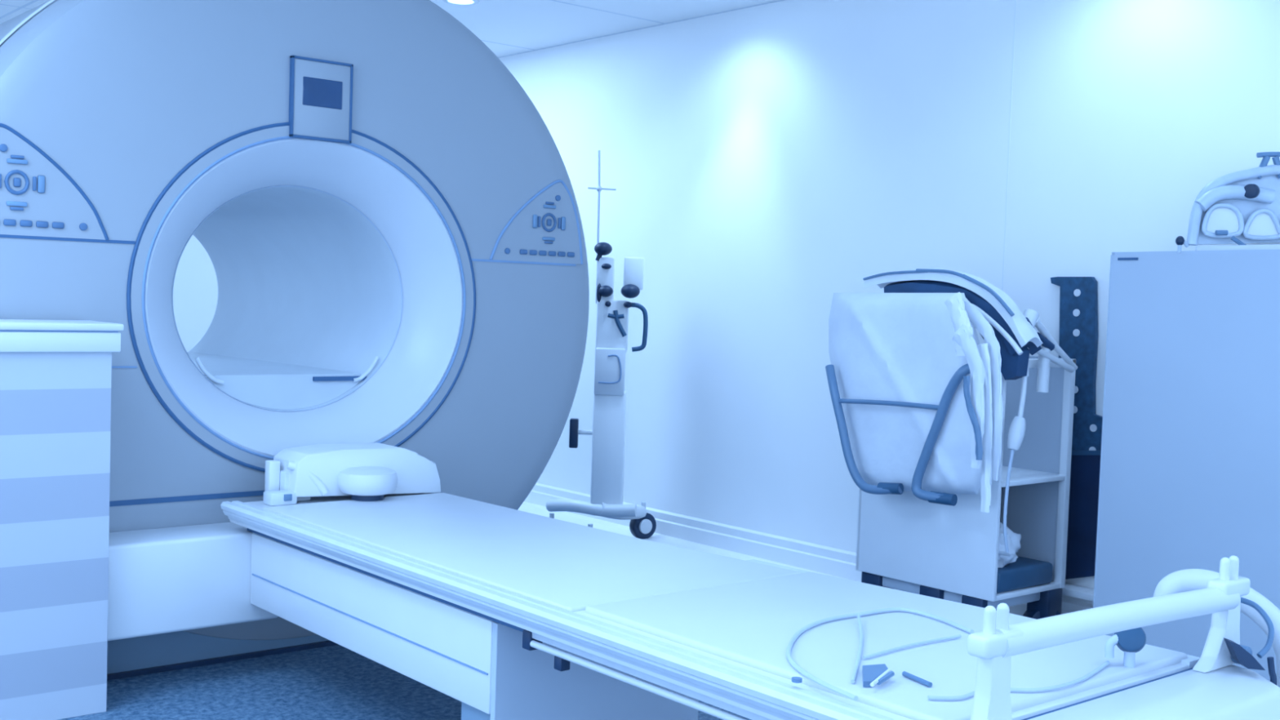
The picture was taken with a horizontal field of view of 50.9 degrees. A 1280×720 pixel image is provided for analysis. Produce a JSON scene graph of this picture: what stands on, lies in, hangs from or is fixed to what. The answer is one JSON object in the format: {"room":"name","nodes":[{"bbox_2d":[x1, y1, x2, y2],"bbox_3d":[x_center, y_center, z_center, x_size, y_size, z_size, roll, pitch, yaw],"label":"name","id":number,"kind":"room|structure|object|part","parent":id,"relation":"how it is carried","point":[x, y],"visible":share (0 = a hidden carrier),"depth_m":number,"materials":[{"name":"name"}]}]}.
{"room":"radiology room","nodes":[
{"label":"radiology room","id":0,"kind":"room"},
{"bbox_2d":[173,235,217,351],"bbox_3d":[-4.230,-0.561,7.198,6.200,2.550,0.100,0,4,-40],"label":"wall","id":1,"kind":"structure","parent":0,"point":[195,288],"depth_m":8.37,"materials":[{"name":"paint"}]},
{"bbox_2d":[0,0,783,57],"bbox_3d":[-0.843,-1.582,3.164,6.200,0.100,10.500,0,4,-40],"label":"ceiling","id":2,"kind":"structure","parent":0,"point":[507,28],"depth_m":6.60,"materials":[{"name":"white paint"}]},
{"bbox_2d":[442,0,479,4],"bbox_3d":[-0.836,-1.676,6.271,0.176,0.008,0.176,0,4,-40],"label":"recessed light","id":3,"kind":"object","parent":2,"relation":"in","point":[451,2],"visible":1,"depth_m":6.29,"materials":[{"name":"white plastic"}]},
{"bbox_2d":[59,644,751,719],"bbox_3d":[-0.932,1.064,3.290,6.200,0.100,10.500,0,4,-40],"label":"floor","id":4,"kind":"structure","parent":0,"point":[335,682],"depth_m":3.94,"materials":[{"name":"carpet"}]},
{"bbox_2d":[0,319,124,719],"bbox_3d":[-1.886,0.432,3.501,0.958,1.076,0.283,0,4,-40],"label":"base cabinet","id":5,"kind":"object","parent":4,"relation":"on","point":[55,375],"visible":1,"depth_m":3.60,"materials":[{"name":"white plastic"}]},
{"bbox_2d":[0,319,124,331],"bbox_3d":[-1.868,-0.095,3.476,0.958,0.020,0.283,0,4,-40],"label":"countertop","id":6,"kind":"structure","parent":5,"relation":"on","point":[5,324],"depth_m":3.59,"materials":[{"name":"white plastic"}]},
{"bbox_2d":[0,0,589,680],"bbox_3d":[-1.539,-0.237,4.945,2.362,2.299,1.960,0,4,-40],"label":"scanner","id":7,"kind":"object","parent":4,"relation":"on","point":[388,224],"visible":0.86,"depth_m":4.36,"materials":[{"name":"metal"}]},
{"bbox_3d":[-1.167,-0.214,4.502,2.362,2.279,0.032,0,4,-40],"label":"edge trim","id":8,"kind":"part","parent":7,"relation":"part of","materials":[{"name":"white plastic"}]},
{"bbox_3d":[-1.708,-0.500,3.787,0.409,0.301,0.006,0,4,-40],"label":"control panel","id":9,"kind":"part","parent":7,"relation":"part of","materials":[{"name":"grey plastic"}]},
{"bbox_3d":[-1.387,0.034,4.328,0.097,0.091,0.014,0,4,-40],"label":"bridge rail","id":10,"kind":"part","parent":7,"relation":"part of","materials":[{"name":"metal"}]},
{"bbox_3d":[-1.050,-0.194,4.364,1.206,1.130,0.010,0,4,-40],"label":"ring trim","id":11,"kind":"part","parent":7,"relation":"part of","materials":[{"name":"white plastic"}]},
{"bbox_3d":[-1.032,-0.837,4.333,0.202,0.244,0.036,0,4,-40],"label":"display panel","id":12,"kind":"part","parent":7,"relation":"part of","materials":[{"name":"grey plastic"}]},
{"bbox_3d":[-0.955,0.032,4.691,0.097,0.091,0.014,0,4,-40],"label":"bridge rail","id":13,"kind":"part","parent":7,"relation":"part of","materials":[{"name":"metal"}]},
{"bbox_3d":[-0.372,-0.509,4.912,0.409,0.301,0.006,0,4,-40],"label":"control panel","id":14,"kind":"part","parent":7,"relation":"part of","materials":[{"name":"grey plastic"}]},
{"bbox_2d":[546,150,656,538],"bbox_3d":[-0.165,-0.060,6.459,0.553,1.889,0.374,2,3,-1],"label":"stand","id":15,"kind":"object","parent":4,"relation":"on","point":[609,413],"visible":0.86,"depth_m":6.44,"materials":[{"name":"white plastic"}]},
{"bbox_3d":[-0.437,0.788,6.652,0.022,0.060,0.022,3,3,27],"label":"caster stem","id":16,"kind":"part","parent":15,"relation":"part of","materials":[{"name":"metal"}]},
{"bbox_3d":[-0.195,-0.321,6.420,0.024,0.090,0.024,0,4,-40],"label":"knob","id":17,"kind":"part","parent":15,"relation":"part of","materials":[{"name":"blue plastic"}]},
{"bbox_3d":[-0.177,-0.519,6.451,0.090,0.094,0.080,0,4,-40],"label":"knob","id":18,"kind":"part","parent":15,"relation":"part of","materials":[{"name":"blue plastic"}]},
{"bbox_3d":[-0.164,-0.329,6.420,0.072,0.056,0.072,0,4,-40],"label":"knob","id":19,"kind":"part","parent":15,"relation":"part of","materials":[{"name":"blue plastic"}]},
{"bbox_3d":[-0.161,-0.447,6.420,0.048,0.028,0.048,0,4,-40],"label":"knob","id":20,"kind":"part","parent":15,"relation":"part of","materials":[{"name":"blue plastic"}]},
{"bbox_3d":[-0.153,-0.268,6.420,0.028,0.028,0.028,0,4,-40],"label":"knob","id":21,"kind":"part","parent":15,"relation":"part of","materials":[{"name":"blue plastic"}]},
{"bbox_3d":[-0.108,-0.174,6.401,0.095,0.128,0.025,2,3,4],"label":"lever","id":22,"kind":"part","parent":15,"relation":"part of","materials":[{"name":"grey plastic"}]},
{"bbox_3d":[-0.057,-0.264,6.420,0.044,0.030,0.044,0,4,-40],"label":"knob","id":23,"kind":"part","parent":15,"relation":"part of","materials":[{"name":"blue plastic"}]},
{"bbox_3d":[-0.046,-0.329,6.420,0.092,0.068,0.092,0,4,-40],"label":"knob","id":24,"kind":"part","parent":15,"relation":"part of","materials":[{"name":"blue plastic"}]},
{"bbox_3d":[-0.010,-0.155,6.420,0.095,0.235,0.033,2,3,0],"label":"handle","id":25,"kind":"part","parent":15,"relation":"part of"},
{"bbox_3d":[0.017,0.732,6.634,0.022,0.060,0.022,1,3,-18],"label":"caster stem","id":26,"kind":"part","parent":15,"relation":"part of","materials":[{"name":"metal"}]},
{"bbox_2d":[220,493,1279,719],"bbox_3d":[-0.032,0.730,3.254,0.876,0.631,2.794,0,4,-40],"label":"table","id":27,"kind":"object","parent":4,"relation":"on","point":[505,613],"depth_m":3.00,"materials":[{"name":"white plastic"}]},
{"bbox_2d":[263,459,328,506],"bbox_3d":[-1.059,0.368,4.101,0.186,0.131,0.128,0,4,-40],"label":"table latch","id":28,"kind":"object","parent":27,"relation":"attached to","point":[276,493],"visible":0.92,"depth_m":4.08,"materials":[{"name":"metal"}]},
{"bbox_3d":[-1.011,0.359,4.090,0.128,0.109,0.030,1,3,-25],"label":"lever","id":29,"kind":"part","parent":28,"relation":"part of","materials":[{"name":"white plastic"}]},
{"bbox_2d":[273,442,440,501],"bbox_3d":[-0.854,0.354,4.230,0.516,0.159,0.302,0,4,-40],"label":"coil","id":30,"kind":"object","parent":27,"relation":"on","point":[364,472],"visible":0.98,"depth_m":4.14,"materials":[{"name":"white plastic"}]},
{"bbox_3d":[-0.391,0.538,3.054,0.071,0.076,2.615,0,4,-40],"label":"rail","id":31,"kind":"part","parent":27,"relation":"part of","materials":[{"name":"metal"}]},
{"bbox_3d":[0.118,0.645,2.493,0.015,0.015,1.090,0,4,-40],"label":"accessory rod","id":32,"kind":"part","parent":27,"relation":"part of","materials":[{"name":"white plastic"}]},
{"bbox_2d":[850,613,863,683],"bbox_3d":[0.410,0.536,2.523,0.017,0.014,0.468,2,3,10],"label":"cable","id":33,"kind":"object","parent":27,"relation":"on","point":[861,635],"visible":1,"depth_m":2.49,"materials":[{"name":"white plastic"}]},
{"bbox_2d":[862,663,894,687],"bbox_3d":[0.411,0.545,2.317,0.054,0.018,0.155,2,3,9],"label":"connector","id":34,"kind":"object","parent":27,"relation":"on","point":[873,674],"visible":1,"depth_m":2.31,"materials":[{"name":"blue plastic"}]},
{"bbox_2d":[786,607,973,701],"bbox_3d":[0.416,0.538,2.548,0.280,0.009,0.667,4,3,33],"label":"coiled cable","id":35,"kind":"object","parent":27,"relation":"on","point":[797,633],"visible":1,"depth_m":2.68,"materials":[{"name":"white plastic"}]},
{"bbox_2d":[862,634,960,659],"bbox_3d":[0.515,0.542,2.548,0.287,0.006,0.016,0,4,-40],"label":"lead","id":36,"kind":"object","parent":27,"relation":"on","point":[959,635],"visible":1,"depth_m":2.55,"materials":[{"name":"white plastic"}]},
{"bbox_2d":[902,671,932,687],"bbox_3d":[0.479,0.551,2.322,0.009,0.009,0.072,1,3,-27],"label":"pin","id":37,"kind":"object","parent":27,"relation":"on","point":[904,673],"visible":1,"depth_m":2.32,"materials":[{"name":"plastic"}]},
{"bbox_3d":[0.668,0.576,2.989,0.075,0.071,1.157,-1,4,-44],"label":"rail","id":38,"kind":"part","parent":27,"relation":"part of","materials":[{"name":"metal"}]},
{"bbox_2d":[927,660,1110,700],"bbox_3d":[0.685,0.558,2.320,0.470,0.007,0.068,0,3,-34],"label":"cable","id":39,"kind":"object","parent":27,"relation":"on","point":[1103,665],"visible":0.8,"depth_m":2.28,"materials":[{"name":"white plastic"}]},
{"bbox_2d":[967,555,1252,719],"bbox_3d":[0.832,0.476,2.297,0.843,0.206,0.064,0,4,-40],"label":"frame","id":40,"kind":"object","parent":27,"relation":"on","point":[994,646],"visible":0.94,"depth_m":2.21,"materials":[{"name":"white plastic"}]},
{"bbox_3d":[0.536,0.500,2.062,0.086,0.159,0.030,0,4,-40],"label":"post","id":41,"kind":"part","parent":40,"relation":"part of","materials":[{"name":"white plastic"}]},
{"bbox_2d":[1153,568,1279,687],"bbox_3d":[1.153,0.539,2.650,0.122,0.234,0.297,0,4,-40],"label":"hoop","id":42,"kind":"object","parent":40,"relation":"attached to","point":[1254,605],"visible":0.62,"depth_m":2.62},
{"bbox_3d":[1.170,0.510,2.571,0.046,0.104,0.076,0,4,-40],"label":"cord","id":43,"kind":"part","parent":42,"relation":"part of","materials":[{"name":"grey rubber"}]},
{"bbox_3d":[1.085,0.497,2.524,0.130,0.159,0.030,0,4,-40],"label":"post","id":44,"kind":"part","parent":40,"relation":"part of","materials":[{"name":"white plastic"}]},
{"bbox_3d":[0.893,0.524,2.474,0.072,0.083,0.041,3,3,16],"label":"clamp knob","id":45,"kind":"part","parent":27,"relation":"part of","materials":[{"name":"black plastic"}]},
{"bbox_2d":[1223,637,1265,670],"bbox_3d":[1.122,0.545,2.495,0.068,0.051,0.032,2,3,2],"label":"lever","id":46,"kind":"object","parent":27,"relation":"attached to","point":[1237,653],"visible":1,"depth_m":2.48,"materials":[{"name":"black plastic"}]},
{"bbox_2d":[1266,657,1276,684],"bbox_3d":[1.175,0.611,2.501,0.020,0.117,0.014,3,3,28],"label":"hanging cable","id":47,"kind":"object","parent":27,"relation":"hanging from","point":[1271,666],"visible":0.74,"depth_m":2.50,"materials":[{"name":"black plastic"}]},
{"bbox_2d":[855,355,1075,619],"bbox_3d":[1.167,0.493,4.853,0.483,1.028,0.622,0,4,-40],"label":"trolley","id":48,"kind":"object","parent":4,"relation":"on","point":[905,542],"visible":0.43,"depth_m":4.77,"materials":[{"name":"paint"}]},
{"bbox_3d":[0.979,0.369,5.076,0.430,0.815,0.018,0,4,-40],"label":"panel","id":49,"kind":"part","parent":48,"relation":"part of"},
{"bbox_2d":[828,292,1003,512],"bbox_3d":[0.941,0.120,4.624,0.224,0.710,0.859,0,3,-31],"label":"sack","id":50,"kind":"object","parent":48,"relation":"hanging from","point":[897,347],"visible":0.98,"depth_m":4.54,"materials":[{"name":"white fabric"}]},
{"bbox_2d":[825,363,970,506],"bbox_3d":[0.867,0.227,4.581,0.061,0.480,0.651,0,4,-40],"label":"frame","id":51,"kind":"object","parent":50,"relation":"attached to","point":[882,488],"visible":0.95,"depth_m":4.49,"materials":[{"name":"grey metal"}]},
{"bbox_3d":[1.010,0.387,4.720,0.020,0.815,0.605,0,4,-40],"label":"panel","id":52,"kind":"part","parent":48,"relation":"part of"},
{"bbox_2d":[862,267,1043,379],"bbox_3d":[1.060,-0.132,4.612,0.178,0.368,0.706,0,4,-40],"label":"coil","id":53,"kind":"object","parent":48,"relation":"on","point":[1015,358],"depth_m":4.45,"materials":[{"name":"white plastic"}]},
{"bbox_3d":[1.057,-0.188,4.612,0.102,0.257,0.694,0,4,-40],"label":"draped apron","id":54,"kind":"part","parent":53,"relation":"part of","materials":[{"name":"white fabric"}]},
{"bbox_2d":[1003,308,1039,552],"bbox_3d":[1.254,0.233,4.451,0.062,0.804,0.148,4,4,39],"label":"probe","id":55,"kind":"object","parent":48,"relation":"hanging from","point":[1016,432],"visible":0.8,"depth_m":4.41,"materials":[{"name":"white plastic"}]},
{"bbox_2d":[996,555,1053,593],"bbox_3d":[1.195,0.740,4.807,0.330,0.075,0.440,0,4,-40],"label":"storage box","id":56,"kind":"object","parent":48,"relation":"on","point":[1024,572],"visible":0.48,"depth_m":4.64,"materials":[{"name":"blue plastic"}]},
{"bbox_2d":[997,522,1021,567],"bbox_3d":[1.223,0.632,4.656,0.214,0.152,0.183,1,3,-13],"label":"cloth bundle","id":57,"kind":"object","parent":56,"relation":"on","point":[1005,558],"visible":0.34,"depth_m":4.60,"materials":[{"name":"white fabric"}]},
{"bbox_2d":[995,580,1059,600],"bbox_3d":[1.163,0.784,4.871,0.408,0.018,0.585,0,4,-40],"label":"shelf","id":58,"kind":"object","parent":48,"relation":"attached to","point":[1052,588],"depth_m":4.67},
{"bbox_3d":[1.323,0.385,4.990,0.010,0.815,0.557,0,4,-40],"label":"panel","id":59,"kind":"part","parent":48,"relation":"part of","materials":[{"name":"paint"}]},
{"bbox_2d":[1001,466,1065,487],"bbox_3d":[1.176,0.400,4.853,0.408,0.018,0.585,0,4,-40],"label":"shelf","id":60,"kind":"object","parent":48,"relation":"attached to","point":[1020,475],"depth_m":4.74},
{"bbox_2d":[1025,317,1077,392],"bbox_3d":[1.373,-0.018,4.534,0.324,0.253,0.049,0,4,-40],"label":"clamp","id":61,"kind":"object","parent":48,"relation":"attached to","point":[1045,357],"visible":0.81,"depth_m":4.52,"materials":[{"name":"white plastic"}]},
{"bbox_3d":[1.388,-0.007,4.533,0.260,0.102,0.022,0,4,-40],"label":"arm","id":62,"kind":"part","parent":61,"relation":"part of","materials":[{"name":"white plastic"}]},
{"bbox_3d":[1.404,-0.054,4.543,0.265,0.180,0.026,0,4,-40],"label":"arm","id":63,"kind":"part","parent":61,"relation":"part of","materials":[{"name":"white plastic"}]},
{"bbox_3d":[1.360,0.403,4.639,0.410,0.815,0.030,0,4,-40],"label":"frame","id":64,"kind":"part","parent":48,"relation":"part of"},
{"bbox_2d":[1093,248,1279,680],"bbox_3d":[1.941,0.390,3.905,0.356,1.405,1.274,1,3,-27],"label":"cabinet","id":65,"kind":"object","parent":4,"relation":"on","point":[1189,472],"visible":0.81,"depth_m":4.07,"materials":[{"name":"metal"}]},
{"bbox_2d":[1175,235,1189,253],"bbox_3d":[1.663,-0.355,4.122,0.041,0.051,0.026,1,3,-13],"label":"connector","id":66,"kind":"object","parent":65,"relation":"on","point":[1180,241],"visible":1,"depth_m":4.11,"materials":[{"name":"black plastic"}]},
{"bbox_2d":[1186,151,1279,250],"bbox_3d":[1.927,-0.471,4.011,0.530,0.331,0.710,3,3,15],"label":"coil","id":67,"kind":"object","parent":65,"relation":"on","point":[1240,207],"visible":0.99,"depth_m":4.11,"materials":[{"name":"plastic"}]},
{"bbox_3d":[1.909,-0.317,3.928,0.232,0.030,0.512,1,3,-27],"label":"plate","id":68,"kind":"part","parent":67,"relation":"part of","materials":[{"name":"white plastic"}]},
{"bbox_3d":[1.940,-0.467,4.145,0.479,0.240,0.041,2,3,0],"label":"plate","id":69,"kind":"part","parent":67,"relation":"part of","materials":[{"name":"plastic"}]},
{"bbox_2d":[498,0,1279,604],"bbox_3d":[1.479,-0.271,5.152,0.100,2.550,10.400,0,4,-40],"label":"wall","id":70,"kind":"structure","parent":0,"point":[766,162],"depth_m":5.87,"materials":[{"name":"paint"}]},
{"bbox_2d":[517,483,1093,616],"bbox_3d":[1.320,0.935,5.110,0.210,0.135,10.400,0,4,-40],"label":"baseboard","id":71,"kind":"structure","parent":70,"relation":"attached to","point":[677,530],"depth_m":6.33,"materials":[{"name":"white plastic"}]},
{"bbox_2d":[1001,0,1016,290],"bbox_3d":[1.397,-0.342,5.170,0.001,2.415,0.005,0,4,-40],"label":"trim","id":72,"kind":"structure","parent":70,"relation":"attached to","point":[1015,0],"depth_m":5.15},
{"bbox_2d":[1050,276,1102,601],"bbox_3d":[1.577,0.274,4.883,0.098,1.154,0.500,0,4,-40],"label":"board","id":73,"kind":"object","parent":70,"relation":"attached to","point":[1078,295],"visible":0.73,"depth_m":4.88,"materials":[{"name":"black plastic"}]},
{"bbox_3d":[1.598,0.022,4.912,0.020,0.652,0.248,0,4,-40],"label":"holed plate","id":74,"kind":"part","parent":73,"relation":"part of","materials":[{"name":"black metal"}]}
]}

